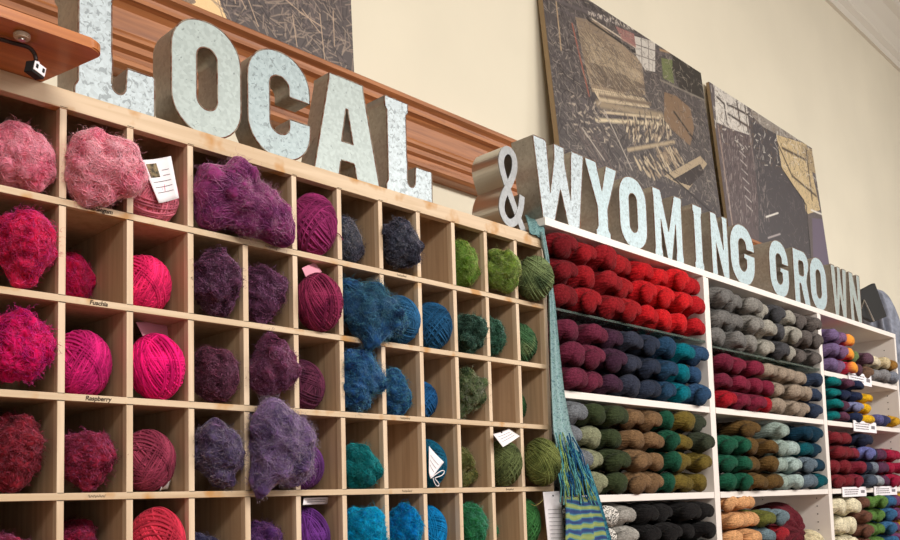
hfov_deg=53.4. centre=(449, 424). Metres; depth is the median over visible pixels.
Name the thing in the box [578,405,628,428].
yarn skein
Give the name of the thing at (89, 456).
wool fluff
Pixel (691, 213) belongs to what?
letter
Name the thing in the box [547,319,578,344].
yarn skein
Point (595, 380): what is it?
yarn skein
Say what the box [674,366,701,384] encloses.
yarn skein
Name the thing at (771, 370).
yarn skein
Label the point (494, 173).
sign
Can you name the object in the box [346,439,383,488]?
wool fluff
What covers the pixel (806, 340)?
yarn skein
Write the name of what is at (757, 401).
yarn skein
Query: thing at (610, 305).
yarn skein
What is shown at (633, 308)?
yarn skein
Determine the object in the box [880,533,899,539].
yarn skein
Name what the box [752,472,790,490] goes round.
yarn skein
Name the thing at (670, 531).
yarn skein
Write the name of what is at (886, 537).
yarn skein
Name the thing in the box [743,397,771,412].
yarn skein
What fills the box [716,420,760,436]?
yarn skein
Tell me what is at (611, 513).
yarn skein
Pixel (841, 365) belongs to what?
yarn skein
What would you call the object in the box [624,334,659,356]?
yarn skein
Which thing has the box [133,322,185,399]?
yarn ball
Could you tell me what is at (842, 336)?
yarn skein
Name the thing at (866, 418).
yarn skein
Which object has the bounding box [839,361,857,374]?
yarn skein
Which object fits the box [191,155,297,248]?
wool fluff
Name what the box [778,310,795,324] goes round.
yarn skein
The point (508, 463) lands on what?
yarn ball
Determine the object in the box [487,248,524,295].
wool fluff
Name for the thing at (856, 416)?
yarn skein
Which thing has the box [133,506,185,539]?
yarn ball
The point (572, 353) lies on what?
yarn skein
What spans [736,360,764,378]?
yarn skein
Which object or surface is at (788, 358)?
yarn skein
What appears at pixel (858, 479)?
yarn skein
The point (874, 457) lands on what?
yarn skein
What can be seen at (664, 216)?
letter
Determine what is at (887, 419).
yarn skein
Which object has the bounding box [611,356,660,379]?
yarn skein
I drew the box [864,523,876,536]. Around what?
yarn skein
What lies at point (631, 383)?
yarn skein
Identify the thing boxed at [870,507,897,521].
yarn skein
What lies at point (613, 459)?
yarn skein
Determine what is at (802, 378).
yarn skein
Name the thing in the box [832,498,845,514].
yarn skein
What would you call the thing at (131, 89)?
letter
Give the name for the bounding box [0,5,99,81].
board
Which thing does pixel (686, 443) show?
yarn skein
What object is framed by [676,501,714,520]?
yarn skein
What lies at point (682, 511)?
yarn skein
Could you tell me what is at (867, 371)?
yarn skein
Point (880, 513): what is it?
yarn skein
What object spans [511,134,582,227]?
letter
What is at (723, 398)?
yarn skein
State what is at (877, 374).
yarn skein
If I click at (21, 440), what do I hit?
wool fluff
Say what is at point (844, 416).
yarn skein
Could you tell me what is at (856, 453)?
yarn skein
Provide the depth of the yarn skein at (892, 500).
4.07 m
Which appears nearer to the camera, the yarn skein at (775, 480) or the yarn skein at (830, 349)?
the yarn skein at (775, 480)
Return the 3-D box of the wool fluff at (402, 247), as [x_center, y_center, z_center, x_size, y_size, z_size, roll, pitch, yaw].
[-0.113,-0.410,1.994,0.115,0.135,0.121,-5,-6,31]
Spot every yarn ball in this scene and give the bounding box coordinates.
[65,330,112,394]
[133,156,179,221]
[133,254,171,308]
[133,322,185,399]
[133,429,175,491]
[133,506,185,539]
[296,193,342,254]
[298,263,343,331]
[299,359,324,409]
[301,448,324,489]
[301,497,330,539]
[387,295,420,343]
[422,302,452,348]
[424,381,437,416]
[426,439,446,487]
[427,505,446,539]
[493,429,522,486]
[518,255,553,300]
[519,323,537,361]
[522,395,526,416]
[524,438,561,486]
[526,491,564,539]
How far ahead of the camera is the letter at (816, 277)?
3.74 m
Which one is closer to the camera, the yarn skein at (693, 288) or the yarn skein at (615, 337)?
the yarn skein at (615, 337)
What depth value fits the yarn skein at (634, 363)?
2.61 m
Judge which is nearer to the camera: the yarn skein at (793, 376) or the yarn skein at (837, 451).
the yarn skein at (793, 376)
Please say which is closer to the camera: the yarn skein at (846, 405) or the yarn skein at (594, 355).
the yarn skein at (594, 355)
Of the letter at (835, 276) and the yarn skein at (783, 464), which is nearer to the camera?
the yarn skein at (783, 464)
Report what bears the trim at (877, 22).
attached to the wall
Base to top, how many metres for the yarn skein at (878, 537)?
0.068 m
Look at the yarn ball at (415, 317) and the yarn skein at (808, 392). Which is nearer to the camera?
the yarn ball at (415, 317)
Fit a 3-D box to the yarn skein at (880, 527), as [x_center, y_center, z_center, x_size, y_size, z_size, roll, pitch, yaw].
[1.871,0.472,4.068,0.103,0.067,0.195,3,-7,-43]
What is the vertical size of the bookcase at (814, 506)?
2.300 m
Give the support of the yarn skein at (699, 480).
on the bookcase at (709, 495)
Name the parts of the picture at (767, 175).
canva frame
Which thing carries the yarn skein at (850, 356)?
on the yarn skein at (851, 367)
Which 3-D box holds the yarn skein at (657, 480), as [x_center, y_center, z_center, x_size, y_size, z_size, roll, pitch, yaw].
[0.560,0.180,2.749,0.195,0.072,0.118,-6,-7,44]
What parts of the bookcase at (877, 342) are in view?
panel, panel, shelf, shelf, shelf, panel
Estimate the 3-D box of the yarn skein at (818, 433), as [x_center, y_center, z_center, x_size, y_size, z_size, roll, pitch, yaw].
[1.412,0.043,3.637,0.195,0.073,0.139,-6,-7,42]
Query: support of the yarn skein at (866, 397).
on the yarn skein at (867, 408)
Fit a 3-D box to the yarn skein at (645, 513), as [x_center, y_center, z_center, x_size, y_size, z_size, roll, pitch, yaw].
[0.530,0.269,2.690,0.112,0.069,0.195,3,-7,-43]
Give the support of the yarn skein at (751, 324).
on the yarn skein at (751, 346)
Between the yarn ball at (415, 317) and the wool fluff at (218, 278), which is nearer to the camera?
the wool fluff at (218, 278)
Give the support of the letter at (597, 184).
on the bookcase at (709, 495)
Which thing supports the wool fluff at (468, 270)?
on the cubby shelf at (110, 238)
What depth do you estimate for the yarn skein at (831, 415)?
3.71 m
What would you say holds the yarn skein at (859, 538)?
on the bookcase at (877, 342)
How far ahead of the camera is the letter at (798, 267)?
3.59 m
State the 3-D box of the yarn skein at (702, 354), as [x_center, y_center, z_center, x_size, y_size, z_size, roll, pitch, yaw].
[0.760,-0.224,2.965,0.108,0.075,0.195,2,-6,-40]
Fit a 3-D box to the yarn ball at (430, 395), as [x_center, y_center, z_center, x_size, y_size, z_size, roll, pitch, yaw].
[-0.077,-0.058,2.103,0.096,0.095,0.096,-3,-5,12]
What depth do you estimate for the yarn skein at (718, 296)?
3.05 m
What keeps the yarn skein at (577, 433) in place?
on the yarn skein at (588, 457)
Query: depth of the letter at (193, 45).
1.67 m
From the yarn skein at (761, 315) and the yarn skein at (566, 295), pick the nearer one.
the yarn skein at (566, 295)
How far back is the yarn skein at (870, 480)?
3.90 m
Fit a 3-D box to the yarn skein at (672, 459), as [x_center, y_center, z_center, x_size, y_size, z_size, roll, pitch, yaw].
[0.639,0.118,2.796,0.072,0.072,0.196,3,-6,-41]
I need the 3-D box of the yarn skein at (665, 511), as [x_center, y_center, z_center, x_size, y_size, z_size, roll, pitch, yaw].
[0.587,0.274,2.765,0.195,0.066,0.135,-5,-6,37]
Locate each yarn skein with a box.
[545,232,577,259]
[546,284,577,308]
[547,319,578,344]
[548,341,584,367]
[549,258,577,284]
[549,367,587,390]
[550,369,602,392]
[551,400,587,424]
[552,425,582,443]
[554,472,585,495]
[559,323,607,344]
[560,288,601,313]
[562,506,564,525]
[564,242,596,265]
[564,505,618,527]
[564,528,616,539]
[565,344,605,369]
[566,265,594,288]
[567,449,593,469]
[570,471,607,495]
[574,403,605,426]
[577,426,600,448]
[578,295,624,319]
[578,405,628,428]
[580,429,621,450]
[580,448,602,469]
[581,472,627,494]
[586,245,616,271]
[590,328,623,348]
[590,448,631,472]
[591,373,622,394]
[592,270,622,294]
[592,348,627,372]
[594,407,644,429]
[597,254,630,274]
[598,353,641,375]
[599,449,652,472]
[602,429,644,450]
[602,504,635,525]
[603,277,632,297]
[604,374,640,397]
[607,471,651,494]
[608,525,638,539]
[611,298,641,322]
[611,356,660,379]
[612,331,643,351]
[612,409,662,431]
[617,261,653,281]
[617,503,658,524]
[618,453,663,471]
[620,380,661,398]
[622,471,663,493]
[623,524,661,539]
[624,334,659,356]
[624,431,664,451]
[626,280,656,303]
[628,305,658,325]
[629,502,672,523]
[629,522,682,539]
[632,410,673,431]
[638,336,675,358]
[638,359,678,380]
[639,285,674,308]
[641,309,671,330]
[642,472,693,493]
[644,267,667,284]
[645,380,676,401]
[645,430,680,452]
[646,451,681,473]
[647,364,689,382]
[648,502,701,522]
[648,521,694,539]
[650,452,690,472]
[653,433,692,452]
[653,472,675,493]
[654,290,692,313]
[655,313,686,333]
[655,414,706,433]
[656,343,695,362]
[656,411,695,431]
[657,472,706,492]
[660,269,688,291]
[664,382,690,402]
[664,452,711,472]
[666,520,715,539]
[671,318,705,336]
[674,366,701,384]
[676,345,708,365]
[676,432,714,453]
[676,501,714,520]
[680,383,711,405]
[681,277,699,294]
[681,296,705,318]
[709,287,733,308]
[710,294,741,312]
[710,308,731,327]
[711,327,725,346]
[712,353,733,372]
[713,373,732,389]
[714,389,737,408]
[715,356,746,374]
[716,375,750,391]
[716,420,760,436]
[717,435,737,454]
[718,454,737,472]
[719,455,752,473]
[719,456,759,473]
[719,473,736,490]
[720,472,753,491]
[720,472,768,491]
[720,496,737,511]
[721,313,742,331]
[721,331,746,348]
[721,511,748,530]
[722,530,742,539]
[723,511,759,528]
[726,392,750,409]
[728,528,761,539]
[729,437,758,455]
[731,297,762,314]
[731,335,756,353]
[731,435,751,455]
[732,496,754,510]
[733,315,764,334]
[735,378,762,393]
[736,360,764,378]
[737,473,783,490]
[737,509,775,527]
[740,394,766,411]
[740,438,778,456]
[741,508,789,526]
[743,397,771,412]
[743,439,788,456]
[743,525,789,539]
[744,338,774,356]
[746,526,775,539]
[748,380,773,395]
[749,303,767,318]
[749,363,777,379]
[749,455,778,473]
[751,422,789,439]
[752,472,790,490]
[753,320,777,339]
[758,398,785,414]
[759,381,784,398]
[761,456,787,472]
[761,456,801,473]
[762,304,785,323]
[762,323,784,340]
[762,365,789,382]
[764,426,812,441]
[765,340,789,359]
[769,326,801,343]
[769,399,801,415]
[771,441,799,456]
[776,384,804,399]
[777,457,817,472]
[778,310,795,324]
[778,369,797,383]
[780,346,795,361]
[781,473,803,489]
[783,313,806,329]
[783,371,806,384]
[783,458,824,473]
[788,330,811,347]
[789,442,813,457]
[790,348,805,363]
[790,473,827,489]
[791,386,811,400]
[791,473,817,489]
[792,401,809,416]
[795,426,823,442]
[796,332,823,349]
[798,373,822,386]
[798,388,821,402]
[799,350,821,366]
[800,442,821,457]
[802,316,821,331]
[804,403,822,418]
[821,329,838,343]
[822,343,839,356]
[823,345,848,358]
[823,358,837,370]
[824,376,840,386]
[825,332,846,343]
[825,360,844,373]
[825,387,840,398]
[826,399,843,409]
[827,410,840,420]
[828,431,842,443]
[829,378,854,389]
[829,400,849,410]
[829,432,851,445]
[829,445,847,459]
[830,459,840,473]
[831,474,845,488]
[832,389,850,400]
[832,412,849,420]
[832,496,861,516]
[832,496,874,508]
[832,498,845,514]
[833,514,856,534]
[833,515,849,534]
[834,446,853,460]
[835,509,872,523]
[835,534,857,539]
[835,536,847,539]
[836,348,853,360]
[836,462,878,473]
[836,495,869,508]
[837,402,863,411]
[837,461,866,473]
[838,334,854,345]
[838,412,862,422]
[838,460,850,473]
[838,474,854,488]
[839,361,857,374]
[839,433,872,447]
[839,448,859,460]
[842,351,858,361]
[844,391,862,401]
[844,524,874,537]
[845,364,862,375]
[845,380,863,390]
[845,474,863,487]
[847,403,870,413]
[847,446,875,460]
[849,415,874,422]
[854,393,872,402]
[854,460,872,474]
[855,353,873,365]
[857,537,870,539]
[858,474,877,486]
[859,448,877,460]
[861,536,884,539]
[862,365,873,378]
[862,414,883,425]
[862,509,876,522]
[863,356,880,366]
[863,495,887,508]
[864,449,886,461]
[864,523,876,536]
[866,461,888,474]
[866,461,894,474]
[866,474,884,487]
[867,494,899,506]
[867,508,884,521]
[868,494,896,507]
[868,522,884,535]
[870,357,890,369]
[870,474,889,487]
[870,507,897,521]
[871,369,881,380]
[871,521,897,534]
[873,507,899,520]
[874,369,890,382]
[875,448,895,461]
[876,415,890,426]
[876,534,898,539]
[878,360,897,371]
[878,371,898,383]
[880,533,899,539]
[881,474,899,486]
[881,520,899,533]
[883,463,899,474]
[884,449,899,461]
[885,415,899,427]
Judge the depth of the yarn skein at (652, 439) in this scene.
2.69 m
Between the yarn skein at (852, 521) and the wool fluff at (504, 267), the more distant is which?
the yarn skein at (852, 521)
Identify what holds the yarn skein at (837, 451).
on the yarn skein at (835, 466)
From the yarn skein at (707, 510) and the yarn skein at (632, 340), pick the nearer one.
the yarn skein at (632, 340)
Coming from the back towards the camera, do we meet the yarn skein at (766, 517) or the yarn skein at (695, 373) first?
the yarn skein at (766, 517)
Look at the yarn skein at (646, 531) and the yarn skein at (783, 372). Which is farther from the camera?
the yarn skein at (783, 372)
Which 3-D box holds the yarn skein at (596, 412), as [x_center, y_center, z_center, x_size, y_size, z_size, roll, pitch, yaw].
[0.348,-0.025,2.517,0.119,0.073,0.198,3,-7,-42]
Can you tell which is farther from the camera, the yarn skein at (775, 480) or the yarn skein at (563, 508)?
the yarn skein at (775, 480)
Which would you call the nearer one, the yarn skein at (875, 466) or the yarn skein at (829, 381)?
the yarn skein at (829, 381)
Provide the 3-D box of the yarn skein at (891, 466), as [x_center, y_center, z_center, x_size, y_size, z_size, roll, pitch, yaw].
[1.995,0.206,4.231,0.199,0.068,0.135,-6,-7,44]
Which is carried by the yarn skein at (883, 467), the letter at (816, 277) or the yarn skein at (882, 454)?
the yarn skein at (882, 454)
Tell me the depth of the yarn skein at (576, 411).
2.39 m
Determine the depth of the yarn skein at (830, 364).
3.72 m
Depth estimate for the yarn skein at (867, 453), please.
3.91 m
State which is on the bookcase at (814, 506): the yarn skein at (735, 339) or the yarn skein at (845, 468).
the yarn skein at (735, 339)
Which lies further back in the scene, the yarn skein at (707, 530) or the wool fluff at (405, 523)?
the yarn skein at (707, 530)
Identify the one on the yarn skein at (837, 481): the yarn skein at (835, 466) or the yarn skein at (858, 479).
the yarn skein at (835, 466)
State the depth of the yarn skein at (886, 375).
4.16 m
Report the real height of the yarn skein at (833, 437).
0.069 m
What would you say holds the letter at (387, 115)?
on the cubby shelf at (110, 238)
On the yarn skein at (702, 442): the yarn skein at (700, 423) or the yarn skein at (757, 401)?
the yarn skein at (700, 423)
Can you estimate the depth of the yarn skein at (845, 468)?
3.77 m
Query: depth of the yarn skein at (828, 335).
3.72 m
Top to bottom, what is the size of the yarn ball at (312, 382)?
0.111 m
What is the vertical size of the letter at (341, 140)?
0.225 m
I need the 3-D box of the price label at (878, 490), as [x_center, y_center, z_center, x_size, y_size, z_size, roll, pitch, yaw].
[1.990,0.300,4.086,0.004,0.041,0.295,-6,-7,44]
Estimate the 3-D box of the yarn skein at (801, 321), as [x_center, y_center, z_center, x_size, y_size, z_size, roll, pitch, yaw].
[1.334,-0.404,3.609,0.131,0.077,0.195,3,-7,-43]
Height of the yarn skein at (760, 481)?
0.072 m
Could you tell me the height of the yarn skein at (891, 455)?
0.066 m
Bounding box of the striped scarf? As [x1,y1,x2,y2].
[525,215,611,539]
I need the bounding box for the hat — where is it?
[751,502,805,539]
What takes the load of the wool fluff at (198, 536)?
on the cubby shelf at (110, 238)
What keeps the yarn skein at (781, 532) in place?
on the yarn skein
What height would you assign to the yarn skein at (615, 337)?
0.074 m
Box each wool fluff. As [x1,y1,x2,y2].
[0,115,63,194]
[0,203,64,289]
[0,304,61,386]
[0,407,51,493]
[0,525,30,539]
[60,124,149,209]
[63,514,98,539]
[64,426,122,492]
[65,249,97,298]
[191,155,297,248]
[192,244,247,318]
[193,416,250,491]
[194,344,246,402]
[195,531,220,539]
[242,390,319,504]
[248,263,292,325]
[249,327,305,397]
[251,517,283,539]
[340,272,411,353]
[341,214,369,262]
[341,345,392,417]
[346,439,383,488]
[347,504,391,539]
[382,215,424,269]
[386,365,412,415]
[389,499,426,539]
[455,237,482,288]
[457,311,489,353]
[459,362,493,419]
[461,446,479,487]
[463,500,491,539]
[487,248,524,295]
[489,315,506,357]
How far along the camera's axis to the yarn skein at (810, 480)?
3.46 m
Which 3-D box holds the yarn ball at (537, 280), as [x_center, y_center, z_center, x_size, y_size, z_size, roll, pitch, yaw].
[0.220,-0.380,2.315,0.101,0.121,0.101,1,-6,-29]
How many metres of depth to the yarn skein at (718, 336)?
3.04 m
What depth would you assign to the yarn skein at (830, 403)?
3.70 m
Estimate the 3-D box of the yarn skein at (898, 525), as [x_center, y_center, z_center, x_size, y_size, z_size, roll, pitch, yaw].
[2.011,0.481,4.213,0.126,0.066,0.195,3,-7,-43]
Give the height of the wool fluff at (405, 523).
0.140 m
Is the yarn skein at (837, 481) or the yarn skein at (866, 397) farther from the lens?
the yarn skein at (866, 397)
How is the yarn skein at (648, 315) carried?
on the bookcase at (709, 495)
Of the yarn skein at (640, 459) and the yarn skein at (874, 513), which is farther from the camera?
the yarn skein at (874, 513)
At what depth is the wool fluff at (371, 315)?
1.88 m
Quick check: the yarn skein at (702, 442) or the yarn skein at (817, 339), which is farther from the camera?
the yarn skein at (817, 339)
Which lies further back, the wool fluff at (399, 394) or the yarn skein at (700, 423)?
the yarn skein at (700, 423)
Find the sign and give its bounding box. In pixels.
[472,146,525,230]
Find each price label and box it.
[842,487,866,496]
[848,372,871,386]
[853,420,876,432]
[873,486,896,495]
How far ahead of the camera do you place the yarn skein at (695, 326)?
2.91 m
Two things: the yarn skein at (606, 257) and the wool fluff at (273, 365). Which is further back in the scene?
the yarn skein at (606, 257)
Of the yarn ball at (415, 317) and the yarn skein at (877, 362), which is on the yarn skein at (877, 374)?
the yarn skein at (877, 362)
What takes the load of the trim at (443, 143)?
attached to the wall
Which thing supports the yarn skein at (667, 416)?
on the yarn skein at (672, 439)
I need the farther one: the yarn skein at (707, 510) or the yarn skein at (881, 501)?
the yarn skein at (881, 501)
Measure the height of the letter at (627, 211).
0.225 m
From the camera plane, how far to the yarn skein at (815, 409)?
3.57 m
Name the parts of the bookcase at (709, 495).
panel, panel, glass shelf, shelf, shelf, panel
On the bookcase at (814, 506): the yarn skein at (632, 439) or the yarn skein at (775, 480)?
the yarn skein at (775, 480)
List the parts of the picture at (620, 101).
canva frame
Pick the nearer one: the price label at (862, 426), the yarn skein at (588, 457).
the yarn skein at (588, 457)
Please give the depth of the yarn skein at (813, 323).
3.59 m
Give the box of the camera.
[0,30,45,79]
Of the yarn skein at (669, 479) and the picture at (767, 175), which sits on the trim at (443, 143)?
the picture at (767, 175)
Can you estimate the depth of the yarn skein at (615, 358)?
2.54 m
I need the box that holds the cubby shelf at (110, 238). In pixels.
[0,69,553,539]
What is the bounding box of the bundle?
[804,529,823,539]
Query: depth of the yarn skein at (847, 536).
3.78 m
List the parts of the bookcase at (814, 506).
panel, panel, glass shelf, shelf, shelf, panel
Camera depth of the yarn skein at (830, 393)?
3.72 m
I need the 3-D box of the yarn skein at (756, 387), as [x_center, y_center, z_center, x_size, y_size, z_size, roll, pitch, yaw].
[1.042,-0.135,3.261,0.125,0.070,0.199,3,-7,-42]
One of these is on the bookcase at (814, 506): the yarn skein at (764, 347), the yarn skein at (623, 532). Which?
the yarn skein at (764, 347)
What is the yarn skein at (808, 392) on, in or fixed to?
on the yarn skein at (805, 408)
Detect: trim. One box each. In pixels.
[0,0,760,244]
[825,0,899,71]
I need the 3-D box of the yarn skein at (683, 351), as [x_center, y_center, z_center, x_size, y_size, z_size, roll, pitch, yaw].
[0.697,-0.227,2.906,0.124,0.072,0.195,2,-6,-35]
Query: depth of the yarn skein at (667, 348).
2.74 m
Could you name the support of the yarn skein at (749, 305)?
on the yarn skein at (751, 324)
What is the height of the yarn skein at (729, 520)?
0.067 m
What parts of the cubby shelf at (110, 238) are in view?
divider panel, divider panel, divider panel, divider panel, panel, shelf panel, shelf panel, shelf panel, divider panel, rail, shelf panel, divider panel, divider panel, divider panel, divider panel, divider panel, divider panel, divider panel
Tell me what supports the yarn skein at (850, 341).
on the yarn skein at (850, 356)
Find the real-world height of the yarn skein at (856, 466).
0.065 m
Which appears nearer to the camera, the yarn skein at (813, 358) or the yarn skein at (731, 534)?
the yarn skein at (731, 534)
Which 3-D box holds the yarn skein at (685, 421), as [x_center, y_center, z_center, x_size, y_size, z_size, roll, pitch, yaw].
[0.690,-0.005,2.866,0.135,0.072,0.195,3,-7,-45]
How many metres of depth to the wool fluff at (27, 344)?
1.36 m
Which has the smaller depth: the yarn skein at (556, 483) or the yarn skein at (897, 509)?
the yarn skein at (556, 483)
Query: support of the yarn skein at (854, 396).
on the yarn skein at (854, 406)
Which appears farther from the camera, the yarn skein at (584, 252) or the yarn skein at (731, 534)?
the yarn skein at (731, 534)
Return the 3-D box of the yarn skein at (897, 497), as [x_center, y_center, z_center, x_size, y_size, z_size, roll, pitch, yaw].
[2.017,0.358,4.204,0.196,0.067,0.109,-6,-7,42]
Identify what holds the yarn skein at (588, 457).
on the yarn skein at (556, 483)
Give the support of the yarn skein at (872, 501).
on the yarn skein at (874, 513)
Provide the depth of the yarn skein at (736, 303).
3.13 m
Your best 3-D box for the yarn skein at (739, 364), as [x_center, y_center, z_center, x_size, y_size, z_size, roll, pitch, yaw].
[0.948,-0.202,3.172,0.195,0.068,0.131,-6,-6,38]
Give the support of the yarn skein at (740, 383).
on the yarn skein at (743, 400)
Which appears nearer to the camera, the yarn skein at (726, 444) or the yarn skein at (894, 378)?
the yarn skein at (726, 444)
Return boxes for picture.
[146,163,159,177]
[183,0,353,71]
[538,0,720,217]
[706,82,828,264]
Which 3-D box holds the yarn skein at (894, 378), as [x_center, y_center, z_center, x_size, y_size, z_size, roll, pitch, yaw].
[2.054,-0.219,4.309,0.198,0.067,0.127,-6,-6,38]
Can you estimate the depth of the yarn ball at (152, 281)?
1.58 m
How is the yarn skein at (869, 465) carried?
on the yarn skein at (870, 480)
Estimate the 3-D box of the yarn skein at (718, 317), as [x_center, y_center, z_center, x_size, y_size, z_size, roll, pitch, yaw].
[0.885,-0.363,3.133,0.118,0.080,0.196,2,-6,-40]
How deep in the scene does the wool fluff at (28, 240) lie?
1.38 m
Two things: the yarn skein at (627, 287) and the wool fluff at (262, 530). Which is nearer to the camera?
the wool fluff at (262, 530)
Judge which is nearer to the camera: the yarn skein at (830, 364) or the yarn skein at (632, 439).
the yarn skein at (632, 439)
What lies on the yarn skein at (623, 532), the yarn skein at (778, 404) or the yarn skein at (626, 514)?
the yarn skein at (626, 514)
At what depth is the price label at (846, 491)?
3.80 m
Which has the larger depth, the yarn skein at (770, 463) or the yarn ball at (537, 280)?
the yarn skein at (770, 463)
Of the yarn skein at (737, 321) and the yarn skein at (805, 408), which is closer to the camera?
the yarn skein at (737, 321)
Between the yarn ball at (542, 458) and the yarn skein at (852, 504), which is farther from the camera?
the yarn skein at (852, 504)
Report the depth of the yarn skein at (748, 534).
3.06 m
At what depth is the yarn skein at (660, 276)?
2.79 m
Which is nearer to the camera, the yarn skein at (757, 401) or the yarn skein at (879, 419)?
the yarn skein at (757, 401)
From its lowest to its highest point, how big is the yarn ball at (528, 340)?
0.112 m
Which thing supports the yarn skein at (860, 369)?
on the bookcase at (877, 342)
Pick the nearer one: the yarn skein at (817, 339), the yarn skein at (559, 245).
the yarn skein at (559, 245)
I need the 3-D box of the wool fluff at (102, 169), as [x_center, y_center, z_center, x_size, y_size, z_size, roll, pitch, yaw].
[-0.590,-0.424,1.498,0.160,0.145,0.142,-3,-5,15]
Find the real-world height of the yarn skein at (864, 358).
0.071 m
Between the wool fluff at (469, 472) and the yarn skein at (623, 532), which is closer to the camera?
the wool fluff at (469, 472)
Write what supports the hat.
on the bookcase at (814, 506)
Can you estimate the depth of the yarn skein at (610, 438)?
2.53 m
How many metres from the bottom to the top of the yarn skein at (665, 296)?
0.080 m
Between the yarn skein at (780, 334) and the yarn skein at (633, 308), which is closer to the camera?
the yarn skein at (633, 308)
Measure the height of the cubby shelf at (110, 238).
2.243 m
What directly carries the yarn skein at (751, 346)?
on the bookcase at (814, 506)
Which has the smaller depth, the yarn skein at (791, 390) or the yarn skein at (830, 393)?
the yarn skein at (791, 390)
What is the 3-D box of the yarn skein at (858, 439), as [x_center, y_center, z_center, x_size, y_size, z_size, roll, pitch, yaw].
[1.781,0.072,3.995,0.196,0.069,0.115,-6,-7,44]
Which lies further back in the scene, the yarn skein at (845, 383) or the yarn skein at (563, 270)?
the yarn skein at (845, 383)
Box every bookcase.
[523,217,719,539]
[706,271,833,539]
[819,309,899,539]
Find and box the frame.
[860,283,885,321]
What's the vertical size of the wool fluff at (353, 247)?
0.133 m
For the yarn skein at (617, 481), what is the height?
0.070 m
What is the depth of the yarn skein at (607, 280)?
2.54 m
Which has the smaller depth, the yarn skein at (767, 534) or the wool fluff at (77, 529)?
the wool fluff at (77, 529)
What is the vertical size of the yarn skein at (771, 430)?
0.073 m
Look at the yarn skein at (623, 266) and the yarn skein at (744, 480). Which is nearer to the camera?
the yarn skein at (623, 266)
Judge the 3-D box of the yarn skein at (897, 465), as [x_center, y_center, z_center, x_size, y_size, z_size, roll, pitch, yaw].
[2.068,0.208,4.285,0.199,0.065,0.129,-6,-6,39]
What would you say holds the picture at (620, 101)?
on the trim at (443, 143)
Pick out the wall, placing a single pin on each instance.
(799, 65)
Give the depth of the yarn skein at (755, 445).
3.15 m
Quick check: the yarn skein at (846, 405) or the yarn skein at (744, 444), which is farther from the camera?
the yarn skein at (846, 405)
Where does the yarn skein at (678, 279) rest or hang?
on the yarn skein at (682, 300)
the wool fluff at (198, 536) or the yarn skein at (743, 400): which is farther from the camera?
the yarn skein at (743, 400)
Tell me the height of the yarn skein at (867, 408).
0.054 m
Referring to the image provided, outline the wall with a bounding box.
[43,0,899,318]
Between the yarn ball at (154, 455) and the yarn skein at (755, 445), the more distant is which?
the yarn skein at (755, 445)
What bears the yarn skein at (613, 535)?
on the yarn skein
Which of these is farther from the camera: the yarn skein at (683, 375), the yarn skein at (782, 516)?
the yarn skein at (782, 516)
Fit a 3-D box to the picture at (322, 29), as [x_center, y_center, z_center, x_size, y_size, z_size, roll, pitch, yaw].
[-0.680,-1.271,2.043,0.056,0.621,1.130,-6,-7,44]
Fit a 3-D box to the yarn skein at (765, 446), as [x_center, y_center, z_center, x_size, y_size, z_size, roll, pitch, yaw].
[1.105,0.086,3.296,0.195,0.070,0.136,-6,-7,44]
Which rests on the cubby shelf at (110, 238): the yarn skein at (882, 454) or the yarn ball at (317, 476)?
the yarn ball at (317, 476)
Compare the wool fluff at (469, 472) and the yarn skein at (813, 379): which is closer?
the wool fluff at (469, 472)
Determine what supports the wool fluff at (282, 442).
on the cubby shelf at (110, 238)
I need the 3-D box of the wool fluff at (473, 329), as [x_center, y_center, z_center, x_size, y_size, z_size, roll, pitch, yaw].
[0.043,-0.221,2.156,0.119,0.116,0.116,-3,-5,13]
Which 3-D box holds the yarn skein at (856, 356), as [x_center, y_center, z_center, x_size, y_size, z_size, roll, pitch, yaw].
[1.725,-0.297,4.005,0.106,0.068,0.195,3,-7,-45]
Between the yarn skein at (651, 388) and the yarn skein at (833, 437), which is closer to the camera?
the yarn skein at (651, 388)
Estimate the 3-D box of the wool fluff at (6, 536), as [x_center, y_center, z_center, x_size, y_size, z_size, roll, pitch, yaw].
[-0.698,0.213,1.407,0.118,0.111,0.103,-6,-7,44]
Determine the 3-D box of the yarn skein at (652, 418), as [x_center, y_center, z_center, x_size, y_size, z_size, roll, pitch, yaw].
[0.561,-0.010,2.766,0.104,0.072,0.195,3,-7,-42]
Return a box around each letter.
[55,0,154,116]
[153,18,241,137]
[235,48,310,159]
[301,72,379,185]
[366,95,432,202]
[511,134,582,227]
[581,157,615,238]
[608,176,647,248]
[642,187,684,263]
[681,204,704,269]
[701,211,729,278]
[727,224,754,284]
[748,240,788,296]
[783,247,810,305]
[807,257,827,309]
[823,264,846,317]
[846,271,861,322]
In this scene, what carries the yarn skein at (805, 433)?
on the yarn skein at (806, 448)
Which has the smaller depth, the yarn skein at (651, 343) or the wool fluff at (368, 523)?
the wool fluff at (368, 523)
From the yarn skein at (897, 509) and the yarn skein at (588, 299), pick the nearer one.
the yarn skein at (588, 299)
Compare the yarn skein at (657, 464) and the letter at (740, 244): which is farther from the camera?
the letter at (740, 244)
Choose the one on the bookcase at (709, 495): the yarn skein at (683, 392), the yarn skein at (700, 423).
the yarn skein at (683, 392)
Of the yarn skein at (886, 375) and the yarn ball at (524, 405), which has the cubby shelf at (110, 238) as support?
the yarn ball at (524, 405)
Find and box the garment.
[862,289,899,391]
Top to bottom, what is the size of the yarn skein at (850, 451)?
0.066 m
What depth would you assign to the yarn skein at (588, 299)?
2.47 m
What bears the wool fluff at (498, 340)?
on the cubby shelf at (110, 238)
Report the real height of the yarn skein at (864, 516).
0.068 m
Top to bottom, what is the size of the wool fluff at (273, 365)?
0.141 m

